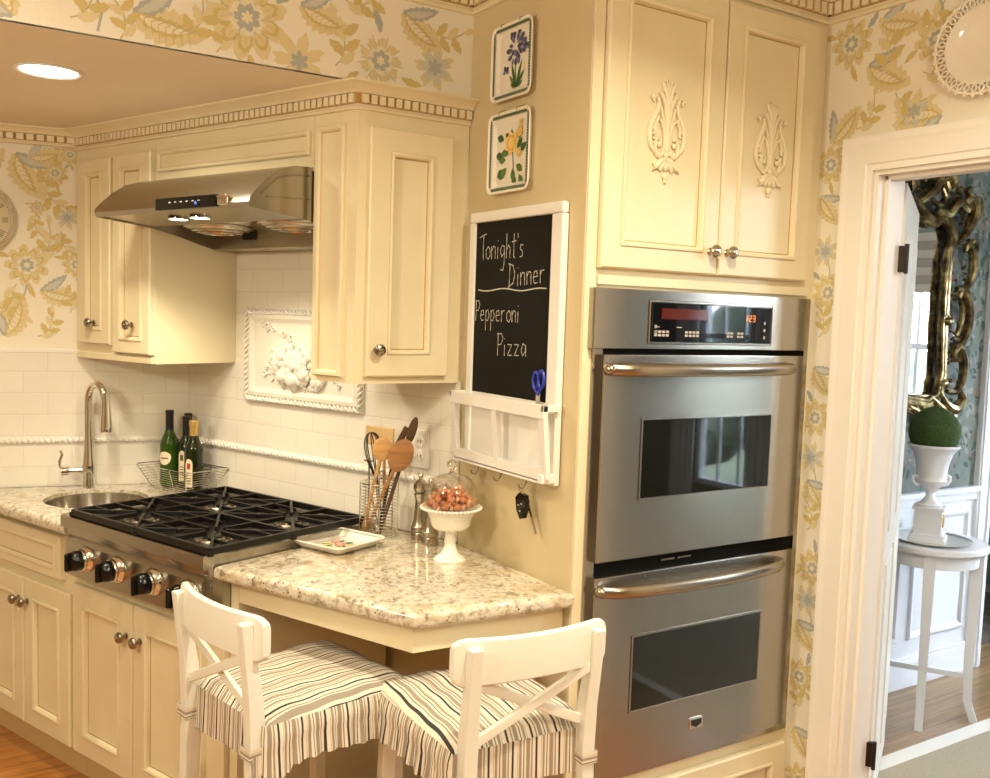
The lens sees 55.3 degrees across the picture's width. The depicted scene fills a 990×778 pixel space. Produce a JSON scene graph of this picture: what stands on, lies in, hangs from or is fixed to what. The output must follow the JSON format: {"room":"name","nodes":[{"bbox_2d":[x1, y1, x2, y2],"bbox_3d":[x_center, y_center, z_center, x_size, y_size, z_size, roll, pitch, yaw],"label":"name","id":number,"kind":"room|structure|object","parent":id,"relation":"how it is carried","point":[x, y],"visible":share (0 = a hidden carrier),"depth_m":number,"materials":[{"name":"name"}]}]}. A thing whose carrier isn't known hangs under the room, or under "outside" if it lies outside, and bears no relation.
{"room":"kitchen","nodes":[
{"label":"kitchen","id":0,"kind":"room"},
{"bbox_2d":[0,142,187,487],"bbox_3d":[-3.198,-0.040,3.002,4.270,2.530,0.124,0,5,-21],"label":"wall","id":1,"kind":"structure","parent":0,"point":[44,383],"depth_m":3.51,"materials":[{"name":"paper"}]},
{"bbox_2d":[0,191,15,248],"bbox_3d":[-1.857,-0.609,3.374,0.262,0.262,0.030,0,5,-21],"label":"wall clock","id":2,"kind":"object","parent":1,"relation":"attached to","point":[7,214],"visible":1,"depth_m":3.40,"materials":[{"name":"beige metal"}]},
{"bbox_2d":[0,123,75,147],"bbox_3d":[-2.799,-0.919,2.985,2.700,0.061,0.045,0,5,-21],"label":"trim","id":3,"kind":"structure","parent":1,"relation":"attached to","point":[9,133],"depth_m":3.41,"materials":[{"name":"brown wood"}]},
{"bbox_2d":[0,435,181,443],"bbox_3d":[-2.612,0.187,3.175,2.999,0.026,0.028,0,5,-21],"label":"trim","id":4,"kind":"structure","parent":1,"relation":"attached to","point":[153,438],"depth_m":3.56,"materials":[{"name":"white"}]},
{"bbox_2d":[405,0,917,25],"bbox_3d":[0.319,-0.998,1.112,7.679,0.098,3.490,3,5,14],"label":"trim","id":5,"kind":"structure","parent":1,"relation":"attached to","point":[825,12],"depth_m":2.68,"materials":[{"name":"brown wood"}]},
{"bbox_2d":[0,20,338,127],"bbox_3d":[-2.646,-0.915,2.593,4.550,0.001,2.453,-1,5,-33],"label":"ceiling","id":6,"kind":"structure","parent":0,"point":[121,79],"depth_m":2.63,"materials":[{"name":"beige paint"}]},
{"bbox_2d":[12,62,84,79],"bbox_3d":[-1.212,-0.888,2.567,0.180,0.056,0.180,-1,5,-33],"label":"recessed light","id":7,"kind":"object","parent":6,"relation":"in","point":[36,69],"visible":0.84,"depth_m":2.58,"materials":[{"name":"white"}]},
{"bbox_2d":[65,77,479,150],"bbox_3d":[-0.870,-0.850,2.965,1.684,0.071,0.363,4,5,25],"label":"trim","id":8,"kind":"structure","parent":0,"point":[352,93],"depth_m":2.76,"materials":[{"name":"brown wood"}]},
{"bbox_2d":[188,167,468,777],"bbox_3d":[-0.640,0.017,3.342,1.450,2.530,0.120,5,6,37],"label":"wall","id":9,"kind":"structure","parent":0,"point":[268,280],"depth_m":3.29,"materials":[{"name":"tile"}]},
{"bbox_2d":[77,140,236,363],"bbox_3d":[-1.270,-0.496,3.471,0.506,0.778,0.393,5,6,37],"label":"upper cabinet","id":10,"kind":"object","parent":9,"relation":"attached to","point":[146,295],"visible":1,"depth_m":3.34,"materials":[{"name":"brown wood"}]},
{"bbox_2d":[94,166,313,252],"bbox_3d":[-0.803,-0.565,3.002,0.779,0.212,0.568,5,6,37],"label":"range hood","id":11,"kind":"object","parent":9,"relation":"attached to","point":[271,209],"visible":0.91,"depth_m":2.84,"materials":[{"name":"silver metal"}]},
{"bbox_2d":[156,116,314,179],"bbox_3d":[-0.732,-0.751,3.077,0.785,0.175,0.345,5,6,37],"label":"cabinet","id":12,"kind":"object","parent":9,"relation":"attached to","point":[285,143],"visible":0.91,"depth_m":2.91,"materials":[{"name":"brown wood"}]},
{"bbox_2d":[243,308,364,413],"bbox_3d":[-0.677,-0.106,3.264,0.607,0.335,0.055,5,6,39],"label":"relief panel","id":13,"kind":"object","parent":9,"relation":"attached to","point":[277,368],"visible":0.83,"depth_m":3.30,"materials":[{"name":"white ceramic"}]},
{"bbox_2d":[199,437,456,487],"bbox_3d":[-0.660,0.242,3.289,1.383,0.026,0.026,5,6,37],"label":"trim","id":14,"kind":"structure","parent":9,"relation":"attached to","point":[438,482],"depth_m":3.25,"materials":[{"name":"white tile"}]},
{"bbox_2d":[311,109,469,383],"bbox_3d":[-0.311,-0.411,2.772,0.299,0.778,0.348,5,6,37],"label":"upper cabinet","id":15,"kind":"object","parent":9,"relation":"attached to","point":[391,191],"visible":1,"depth_m":2.69,"materials":[{"name":"brown wood"}]},
{"bbox_2d":[411,429,429,468],"bbox_3d":[-0.235,0.187,2.961,0.072,0.120,0.009,5,6,37],"label":"wall outlet","id":16,"kind":"object","parent":9,"relation":"attached to","point":[421,441],"visible":0.93,"depth_m":2.95,"materials":[{"name":"white plastic"}]},
{"bbox_2d":[415,451,422,461],"bbox_3d":[-0.238,0.210,2.960,0.034,0.034,0.003,5,6,37],"label":"socket","id":17,"kind":"object","parent":16,"relation":"attached to","point":[418,454],"depth_m":2.96,"materials":[{"name":"white plastic"}]},
{"bbox_2d":[415,437,423,446],"bbox_3d":[-0.236,0.166,2.957,0.034,0.034,0.003,5,6,37],"label":"socket","id":18,"kind":"object","parent":16,"relation":"attached to","point":[419,441],"depth_m":2.96,"materials":[{"name":"white plastic"}]},
{"bbox_2d":[453,382,461,541],"bbox_3d":[-0.117,0.222,2.870,0.020,0.491,0.012,5,6,37],"label":"trim","id":19,"kind":"structure","parent":9,"relation":"attached to","point":[458,386],"depth_m":2.86,"materials":[{"name":"white"}]},
{"bbox_2d":[406,417,417,441],"bbox_3d":[-0.253,0.128,2.877,0.037,0.086,0.007,2,4,1],"label":"bowl","id":20,"kind":"object","parent":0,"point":[412,429],"depth_m":2.87,"materials":[{"name":"brown wood"}]},
{"bbox_2d":[0,0,989,493],"bbox_3d":[-0.829,0.029,2.461,7.245,2.630,0.182,-1,5,-33],"label":"wall","id":21,"kind":"structure","parent":0,"point":[400,42],"depth_m":2.57,"materials":[{"name":"paper"}]},
{"bbox_2d":[888,485,987,692],"bbox_3d":[1.479,0.881,3.891,1.790,0.862,0.038,-1,5,-33],"label":"wainscoting","id":22,"kind":"structure","parent":21,"relation":"attached to","point":[947,643],"depth_m":4.21,"materials":[{"name":"white wood"}]},
{"bbox_2d":[905,175,984,416],"bbox_3d":[1.669,-0.425,3.855,1.020,1.139,0.066,-1,5,-33],"label":"mirror","id":23,"kind":"object","parent":21,"relation":"attached to","point":[920,397],"visible":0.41,"depth_m":4.00,"materials":[{"name":"gold mirror"}]},
{"bbox_2d":[964,261,989,666],"bbox_3d":[2.225,0.081,4.364,0.120,2.430,0.152,-1,5,-33],"label":"trim","id":24,"kind":"structure","parent":21,"relation":"attached to","point":[981,513],"depth_m":4.31,"materials":[{"name":"white wood"}]},
{"bbox_2d":[0,584,989,777],"bbox_3d":[0.496,1.496,1.774,8.900,0.100,8.600,-1,5,-33],"label":"floor","id":25,"kind":"structure","parent":0,"point":[944,709],"depth_m":3.77,"materials":[{"name":"brown wood"}]},
{"bbox_2d":[0,514,86,775],"bbox_3d":[-1.459,0.834,3.483,0.667,0.826,0.657,5,6,37],"label":"base cabinet","id":26,"kind":"object","parent":25,"relation":"on","point":[36,591],"visible":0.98,"depth_m":3.19,"materials":[{"name":"brown wood"}]},
{"bbox_2d":[0,483,210,534],"bbox_3d":[-1.445,0.400,3.467,0.756,0.042,0.686,5,6,37],"label":"countertop","id":27,"kind":"structure","parent":26,"relation":"on","point":[28,505],"depth_m":3.34,"materials":[{"name":"stone"}]},
{"bbox_2d":[58,381,111,489],"bbox_3d":[-1.504,0.170,3.496,0.203,0.407,0.086,2,4,7],"label":"faucet","id":28,"kind":"object","parent":27,"relation":"on","point":[87,469],"visible":1,"depth_m":3.49,"materials":[{"name":"silver metal"}]},
{"bbox_2d":[44,492,145,507],"bbox_3d":[-1.417,0.474,3.361,0.342,0.151,0.342,5,6,37],"label":"sink","id":29,"kind":"object","parent":27,"relation":"in","point":[84,499],"visible":0.15,"depth_m":3.49,"materials":[{"name":"silver metal"}]},
{"bbox_2d":[136,460,228,492],"bbox_3d":[-1.183,0.333,3.575,0.320,0.088,0.189,5,6,37],"label":"wire basket","id":30,"kind":"object","parent":27,"relation":"on","point":[141,465],"visible":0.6,"depth_m":3.54,"materials":[{"name":"silver metal"}]},
{"bbox_2d":[160,409,178,486],"bbox_3d":[-1.237,0.223,3.591,0.070,0.292,0.071,5,6,37],"label":"oil bottle","id":31,"kind":"object","parent":30,"relation":"in","point":[169,442],"visible":0.94,"depth_m":3.57,"materials":[{"name":"green glass"}]},
{"bbox_2d":[177,416,190,488],"bbox_3d":[-1.165,0.236,3.567,0.064,0.274,0.065,5,6,37],"label":"oil bottle","id":32,"kind":"object","parent":30,"relation":"in","point":[186,429],"visible":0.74,"depth_m":3.54,"materials":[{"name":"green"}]},
{"bbox_2d":[180,455,183,477],"bbox_3d":[-1.174,0.290,3.540,0.017,0.087,0.001,3,5,13],"label":"print","id":33,"kind":"object","parent":32,"relation":"attached to","point":[181,456],"depth_m":3.54,"materials":[{"name":"brown"}]},
{"bbox_2d":[184,413,192,419],"bbox_3d":[-1.181,0.229,3.638,0.062,0.277,0.062,5,6,37],"label":"oil bottle","id":34,"kind":"object","parent":30,"relation":"in","point":[185,414],"visible":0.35,"depth_m":3.62,"materials":[{"name":"black"}]},
{"bbox_2d":[184,420,202,491],"bbox_3d":[-1.116,0.248,3.500,0.068,0.265,0.069,5,6,37],"label":"oil bottle","id":35,"kind":"object","parent":30,"relation":"in","point":[193,451],"visible":0.88,"depth_m":3.48,"materials":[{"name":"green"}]},
{"bbox_2d":[186,463,190,483],"bbox_3d":[-1.126,0.312,3.472,0.018,0.077,0.001,3,5,13],"label":"print","id":36,"kind":"object","parent":35,"relation":"attached to","point":[188,465],"depth_m":3.47,"materials":[{"name":"red"}]},
{"bbox_2d":[73,578,385,777],"bbox_3d":[-0.873,0.888,3.039,0.804,0.826,0.657,5,6,37],"label":"base cabinet","id":37,"kind":"object","parent":25,"relation":"on","point":[126,670],"visible":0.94,"depth_m":2.85,"materials":[{"name":"brown wood"}]},
{"bbox_2d":[214,528,573,628],"bbox_3d":[-0.215,0.511,2.546,0.848,0.042,0.668,5,6,37],"label":"countertop","id":38,"kind":"structure","parent":37,"relation":"on","point":[397,580],"depth_m":2.43,"materials":[{"name":"stone"}]},
{"bbox_2d":[60,486,375,612],"bbox_3d":[-0.872,0.491,2.974,0.752,0.218,0.726,5,6,37],"label":"cooktop","id":39,"kind":"object","parent":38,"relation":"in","point":[143,549],"visible":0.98,"depth_m":2.79,"materials":[{"name":"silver metal"}]},
{"bbox_2d":[293,527,385,553],"bbox_3d":[-0.463,0.450,2.787,0.208,0.027,0.208,5,5,34],"label":"serving dish","id":40,"kind":"object","parent":38,"relation":"on","point":[347,540],"visible":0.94,"depth_m":2.79,"materials":[{"name":"white ceramic"}]},
{"bbox_2d":[359,478,398,537],"bbox_3d":[-0.361,0.369,2.940,0.120,0.166,0.121,5,6,37],"label":"utensil holder","id":41,"kind":"object","parent":38,"relation":"on","point":[361,483],"visible":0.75,"depth_m":2.91,"materials":[{"name":"silver metal"}]},
{"bbox_2d":[364,459,372,518],"bbox_3d":[-0.398,0.331,2.966,0.036,0.222,0.007,5,6,37],"label":"peeler","id":42,"kind":"object","parent":41,"relation":"in","point":[365,460],"visible":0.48,"depth_m":2.96,"materials":[{"name":"silver metal"}]},
{"bbox_2d":[364,432,381,513],"bbox_3d":[-0.378,0.288,2.947,0.063,0.311,0.052,0,5,-23],"label":"whisk","id":43,"kind":"object","parent":41,"relation":"in","point":[370,433],"visible":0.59,"depth_m":2.94,"materials":[{"name":"silver metal"}]},
{"bbox_2d":[361,438,391,530],"bbox_3d":[-0.371,0.297,2.902,0.109,0.304,0.035,5,5,31],"label":"wooden spoon","id":44,"kind":"object","parent":41,"relation":"in","point":[381,448],"visible":0.91,"depth_m":2.88,"materials":[{"name":"brown wood"}]},
{"bbox_2d":[372,438,391,460],"bbox_3d":[-0.344,0.184,2.879,0.063,0.074,0.020,2,4,1],"label":"bowl","id":45,"kind":"object","parent":44,"relation":"on","point":[381,448],"depth_m":2.87,"materials":[{"name":"brown wood"}]},
{"bbox_2d":[371,469,384,531],"bbox_3d":[-0.361,0.343,2.911,0.048,0.201,0.036,2,4,4],"label":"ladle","id":46,"kind":"object","parent":41,"relation":"in","point":[383,470],"visible":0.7,"depth_m":2.91,"materials":[{"name":"silver metal"}]},
{"bbox_2d":[365,425,393,529],"bbox_3d":[-0.369,0.280,2.984,0.120,0.322,0.017,5,6,37],"label":"spatula","id":47,"kind":"object","parent":41,"relation":"in","point":[382,432],"visible":0.52,"depth_m":2.97,"materials":[{"name":"brown wood"}]},
{"bbox_2d":[363,439,413,531],"bbox_3d":[-0.330,0.299,2.876,0.169,0.307,0.030,4,5,21],"label":"wooden spoon","id":48,"kind":"object","parent":41,"relation":"in","point":[401,453],"visible":0.98,"depth_m":2.85,"materials":[{"name":"brown wood"}]},
{"bbox_2d":[388,439,413,471],"bbox_3d":[-0.284,0.201,2.852,0.080,0.105,0.025,2,4,7],"label":"bowl","id":49,"kind":"object","parent":48,"relation":"on","point":[401,453],"depth_m":2.85,"materials":[{"name":"brown wood"}]},
{"bbox_2d":[379,426,407,523],"bbox_3d":[-0.314,0.279,2.916,0.103,0.339,0.013,4,5,23],"label":"turner","id":50,"kind":"object","parent":41,"relation":"in","point":[403,433],"visible":0.44,"depth_m":2.91,"materials":[{"name":"black"}]},
{"bbox_2d":[377,417,417,534],"bbox_3d":[-0.298,0.267,2.888,0.119,0.370,0.012,2,4,2],"label":"wooden spoon","id":51,"kind":"object","parent":41,"relation":"in","point":[412,429],"visible":0.66,"depth_m":2.88,"materials":[{"name":"brown wood"}]},
{"bbox_2d":[410,473,427,540],"bbox_3d":[-0.230,0.359,2.896,0.054,0.206,0.054,5,6,37],"label":"pepper mill","id":52,"kind":"object","parent":38,"relation":"on","point":[420,484],"visible":0.75,"depth_m":2.88,"materials":[{"name":"grey metal"}]},
{"bbox_2d":[421,478,438,546],"bbox_3d":[-0.193,0.367,2.837,0.054,0.201,0.054,5,6,37],"label":"pepper mill","id":53,"kind":"object","parent":38,"relation":"on","point":[429,535],"visible":0.67,"depth_m":2.82,"materials":[{"name":"grey metal"}]},
{"bbox_2d":[420,502,482,563],"bbox_3d":[-0.126,0.406,2.669,0.177,0.155,0.176,3,5,14],"label":"pedestal stand","id":54,"kind":"object","parent":38,"relation":"on","point":[449,521],"visible":0.79,"depth_m":2.63,"materials":[{"name":"white ceramic"}]},
{"bbox_2d":[423,500,431,506],"bbox_3d":[-0.180,0.320,2.650,0.043,0.024,0.019,1,4,-7],"label":"candy","id":55,"kind":"object","parent":54,"relation":"on","point":[428,503],"visible":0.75,"depth_m":2.64,"materials":[{"name":"brown food"}]},
{"bbox_2d":[431,499,439,510],"bbox_3d":[-0.164,0.322,2.621,0.019,0.031,0.041,1,5,-17],"label":"candy","id":56,"kind":"object","parent":54,"relation":"on","point":[433,502],"visible":1,"depth_m":2.61,"materials":[{"name":"brown food"}]},
{"bbox_2d":[435,494,441,504],"bbox_3d":[-0.158,0.306,2.626,0.019,0.029,0.042,3,5,13],"label":"candy","id":57,"kind":"object","parent":56,"relation":"on","point":[438,499],"visible":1,"depth_m":2.62,"materials":[{"name":"brown food"}]},
{"bbox_2d":[438,489,444,495],"bbox_3d":[-0.149,0.289,2.639,0.020,0.021,0.044,1,4,-7],"label":"candy","id":58,"kind":"object","parent":57,"relation":"on","point":[441,492],"visible":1,"depth_m":2.63,"materials":[{"name":"brown food"}]},
{"bbox_2d":[440,502,450,510],"bbox_3d":[-0.136,0.324,2.606,0.041,0.033,0.019,4,5,30],"label":"candy","id":59,"kind":"object","parent":54,"relation":"on","point":[445,506],"visible":0.98,"depth_m":2.60,"materials":[{"name":"brown food"}]},
{"bbox_2d":[446,497,454,503],"bbox_3d":[-0.123,0.309,2.611,0.019,0.029,0.042,-2,6,-42],"label":"candy","id":60,"kind":"object","parent":54,"relation":"on","point":[449,500],"visible":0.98,"depth_m":2.60,"materials":[{"name":"brown food"}]},
{"bbox_2d":[425,459,477,506],"bbox_3d":[-0.121,0.262,2.658,0.150,0.131,0.150,5,6,37],"label":"glass dome","id":61,"kind":"object","parent":54,"relation":"on","point":[452,464],"visible":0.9,"depth_m":2.65,"materials":[{"name":"clear glass"}]},
{"bbox_2d":[450,504,464,510],"bbox_3d":[-0.103,0.327,2.608,0.044,0.020,0.019,2,4,0],"label":"candy","id":62,"kind":"object","parent":54,"relation":"on","point":[456,507],"visible":1,"depth_m":2.60,"materials":[{"name":"brown food"}]},
{"bbox_2d":[469,499,476,507],"bbox_3d":[-0.065,0.323,2.658,0.040,0.033,0.019,5,5,36],"label":"candy","id":63,"kind":"object","parent":54,"relation":"on","point":[473,503],"visible":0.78,"depth_m":2.65,"materials":[{"name":"brown food"}]},
{"bbox_2d":[463,492,474,500],"bbox_3d":[-0.073,0.307,2.661,0.040,0.033,0.019,4,5,23],"label":"candy","id":64,"kind":"object","parent":63,"relation":"on","point":[468,497],"visible":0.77,"depth_m":2.65,"materials":[{"name":"brown food"}]},
{"label":"candy","id":65,"kind":"object","parent":54,"relation":"on","visible":0},
{"bbox_2d":[456,497,470,503],"bbox_3d":[-0.087,0.310,2.625,0.043,0.027,0.019,2,4,2],"label":"candy","id":66,"kind":"object","parent":65,"relation":"on","point":[463,500],"visible":1,"depth_m":2.62,"materials":[{"name":"brown food"}]},
{"bbox_2d":[451,489,465,497],"bbox_3d":[-0.102,0.293,2.632,0.042,0.029,0.019,4,5,29],"label":"candy","id":67,"kind":"object","parent":66,"relation":"on","point":[457,493],"visible":1,"depth_m":2.63,"materials":[{"name":"brown food"}]},
{"label":"candy","id":68,"kind":"object","parent":54,"relation":"on","visible":0},
{"bbox_2d":[428,493,437,500],"bbox_3d":[-0.173,0.304,2.661,0.019,0.019,0.044,4,5,21],"label":"candy","id":69,"kind":"object","parent":68,"relation":"on","point":[432,496],"visible":0.77,"depth_m":2.65,"materials":[{"name":"brown food"}]},
{"bbox_2d":[239,586,562,652],"bbox_3d":[-0.279,0.576,2.380,0.879,0.064,0.280,3,4,9],"label":"apron","id":70,"kind":"object","parent":37,"relation":"attached to","point":[406,639],"visible":0.57,"depth_m":2.34,"materials":[{"name":"beige wood"}]},
{"bbox_2d":[172,581,402,777],"bbox_3d":[-0.489,0.917,2.307,0.483,0.908,0.411,-3,6,-44],"label":"bar stool","id":71,"kind":"object","parent":25,"relation":"on","point":[277,711],"visible":0.89,"depth_m":2.17,"materials":[{"name":"white fabric"}]},
{"bbox_2d":[198,640,401,727],"bbox_3d":[-0.470,0.698,2.302,0.410,0.043,0.370,-3,6,-44],"label":"cushion","id":72,"kind":"object","parent":71,"relation":"on","point":[315,683],"depth_m":2.22,"materials":[{"name":"fabric"}]},
{"bbox_2d":[377,618,605,777],"bbox_3d":[-0.034,0.940,2.203,0.411,0.908,0.483,-1,5,-30],"label":"bar stool","id":73,"kind":"object","parent":25,"relation":"on","point":[485,715],"visible":0.96,"depth_m":2.03,"materials":[{"name":"white"}]},
{"bbox_2d":[381,669,574,753],"bbox_3d":[-0.035,0.720,2.200,0.370,0.043,0.410,-1,5,-30],"label":"cushion","id":74,"kind":"object","parent":73,"relation":"on","point":[427,704],"depth_m":2.09,"materials":[{"name":"fabric"}]},
{"bbox_2d":[563,0,827,777],"bbox_3d":[0.416,0.135,2.849,0.859,2.440,0.683,-1,5,-33],"label":"tall cabinet","id":75,"kind":"object","parent":25,"relation":"on","point":[706,116],"visible":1,"depth_m":2.50,"materials":[{"name":"brown wood"}]},
{"bbox_2d":[577,287,810,777],"bbox_3d":[0.447,0.373,2.804,0.824,1.306,0.632,-1,5,-33],"label":"double oven","id":76,"kind":"object","parent":75,"relation":"in","point":[697,400],"visible":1,"depth_m":2.57,"materials":[{"name":"silver metal"}]},
{"bbox_2d":[878,718,989,777],"bbox_3d":[3.183,1.461,2.627,2.750,0.010,3.285,-1,5,-33],"label":"rug","id":77,"kind":"object","parent":25,"relation":"on","point":[964,752],"visible":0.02,"depth_m":3.44,"materials":[{"name":"white carpet"}]},
{"bbox_2d":[890,527,989,731],"bbox_3d":[1.752,0.964,3.846,0.424,0.720,0.424,-1,5,-33],"label":"side table","id":78,"kind":"object","parent":25,"relation":"on","point":[930,559],"visible":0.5,"depth_m":3.69,"materials":[{"name":"white wood"}]},
{"bbox_2d":[898,529,972,547],"bbox_3d":[1.751,0.602,3.792,0.300,0.011,0.300,-1,5,-33],"label":"tray","id":79,"kind":"object","parent":78,"relation":"on","point":[953,540],"visible":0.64,"depth_m":3.76,"materials":[{"name":"silver metal"}]},
{"bbox_2d":[907,441,960,544],"bbox_3d":[1.737,0.410,3.770,0.196,0.385,0.196,-1,5,-33],"label":"urn","id":80,"kind":"object","parent":79,"relation":"on","point":[932,463],"visible":0.9,"depth_m":3.73,"materials":[{"name":"white ceramic"}]},
{"bbox_2d":[907,441,960,507],"bbox_3d":[1.740,0.343,3.765,0.196,0.249,0.196,-1,5,-33],"label":"bowl","id":81,"kind":"object","parent":80,"relation":"on","point":[932,463],"depth_m":3.72,"materials":[{"name":"white ceramic"}]},
{"bbox_2d":[908,407,961,446],"bbox_3d":[1.746,0.167,3.752,0.192,0.195,0.194,-1,5,-33],"label":"moss ball","id":82,"kind":"object","parent":80,"relation":"in","point":[931,426],"visible":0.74,"depth_m":3.68,"materials":[{"name":"green plant"}]},
{"bbox_2d":[981,591,989,644],"bbox_3d":[2.402,1.212,5.494,1.080,0.011,1.350,-1,5,-33],"label":"rug","id":83,"kind":"object","parent":25,"relation":"on","point":[985,639],"visible":0.02,"depth_m":5.07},
{"bbox_2d":[456,0,593,777],"bbox_3d":[0.065,0.045,2.629,0.034,2.630,0.581,-1,5,-33],"label":"wall","id":84,"kind":"structure","parent":0,"point":[558,96],"depth_m":2.48,"materials":[{"name":"paint"}]},
{"bbox_2d":[449,201,568,488],"bbox_3d":[0.028,-0.118,2.582,0.070,0.752,0.477,-1,5,-33],"label":"chalkboard","id":85,"kind":"object","parent":84,"relation":"attached to","point":[518,263],"visible":0.99,"depth_m":2.57,"materials":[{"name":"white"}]},
{"bbox_2d":[515,482,536,533],"bbox_3d":[0.081,0.315,2.508,0.022,0.134,0.075,-2,6,-42],"label":"keys","id":86,"kind":"object","parent":85,"relation":"hanging from","point":[522,500],"visible":1,"depth_m":2.50,"materials":[{"name":"black"}]},
{"bbox_2d":[532,369,545,403],"bbox_3d":[0.113,0.006,2.466,0.009,0.117,0.056,-1,5,-33],"label":"scissors","id":87,"kind":"object","parent":85,"relation":"in","point":[539,387],"visible":0.97,"depth_m":2.46,"materials":[{"name":"blue plastic"}]},
{"bbox_2d":[486,105,531,194],"bbox_3d":[0.042,-0.655,2.589,0.026,0.233,0.208,-1,5,-33],"label":"wall plate","id":88,"kind":"object","parent":84,"relation":"attached to","point":[510,131],"visible":1,"depth_m":2.60,"materials":[{"name":"white ceramic"}]},
{"bbox_2d":[490,14,534,103],"bbox_3d":[0.050,-0.898,2.570,0.026,0.216,0.200,-1,5,-33],"label":"wall plate","id":89,"kind":"object","parent":84,"relation":"attached to","point":[512,47],"visible":1,"depth_m":2.58,"materials":[{"name":"white ceramic"}]},
{"bbox_2d":[784,0,989,777],"bbox_3d":[2.328,0.315,0.763,0.123,2.530,5.131,-1,5,-33],"label":"wall","id":90,"kind":"structure","parent":0,"point":[880,77],"depth_m":2.73,"materials":[{"name":"paper"}]},
{"bbox_2d":[805,116,989,777],"bbox_3d":[1.304,0.376,2.354,0.142,2.094,1.080,-1,5,-33],"label":"door frame","id":91,"kind":"structure","parent":90,"relation":"attached to","point":[966,139],"depth_m":2.70,"materials":[{"name":"white wood"}]},
{"bbox_2d":[865,183,919,777],"bbox_3d":[1.286,0.371,3.119,0.107,1.965,0.820,4,5,23],"label":"door","id":92,"kind":"structure","parent":91,"relation":"attached to","point":[907,255],"depth_m":2.92,"materials":[{"name":"white wood"}]},
{"bbox_2d":[932,0,989,96],"bbox_3d":[1.211,-0.856,2.347,0.028,0.257,0.258,-1,5,-33],"label":"plate","id":93,"kind":"object","parent":90,"relation":"attached to","point":[966,54],"visible":1,"depth_m":2.38,"materials":[{"name":"white ceramic"}]},
{"bbox_2d":[986,530,989,584],"bbox_3d":[4.249,0.123,4.036,0.100,2.530,8.600,-1,5,-33],"label":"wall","id":94,"kind":"structure","parent":0,"point":[988,557],"depth_m":5.85,"materials":[{"name":"white paint"}]},
{"label":"candy","id":95,"kind":"object","parent":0,"visible":0},
{"bbox_2d":[457,485,468,494],"bbox_3d":[-0.095,0.289,2.680,0.041,0.031,0.019,2,4,1],"label":"candy","id":96,"kind":"object","parent":95,"relation":"on","point":[462,490],"visible":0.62,"depth_m":2.67,"materials":[{"name":"brown food"}]},
{"label":"candy","id":97,"kind":"object","parent":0,"visible":0},
{"bbox_2d":[447,484,461,491],"bbox_3d":[-0.114,0.282,2.659,0.040,0.034,0.019,3,5,16],"label":"candy","id":98,"kind":"object","parent":97,"relation":"on","point":[455,488],"visible":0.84,"depth_m":2.66,"materials":[{"name":"brown food"}]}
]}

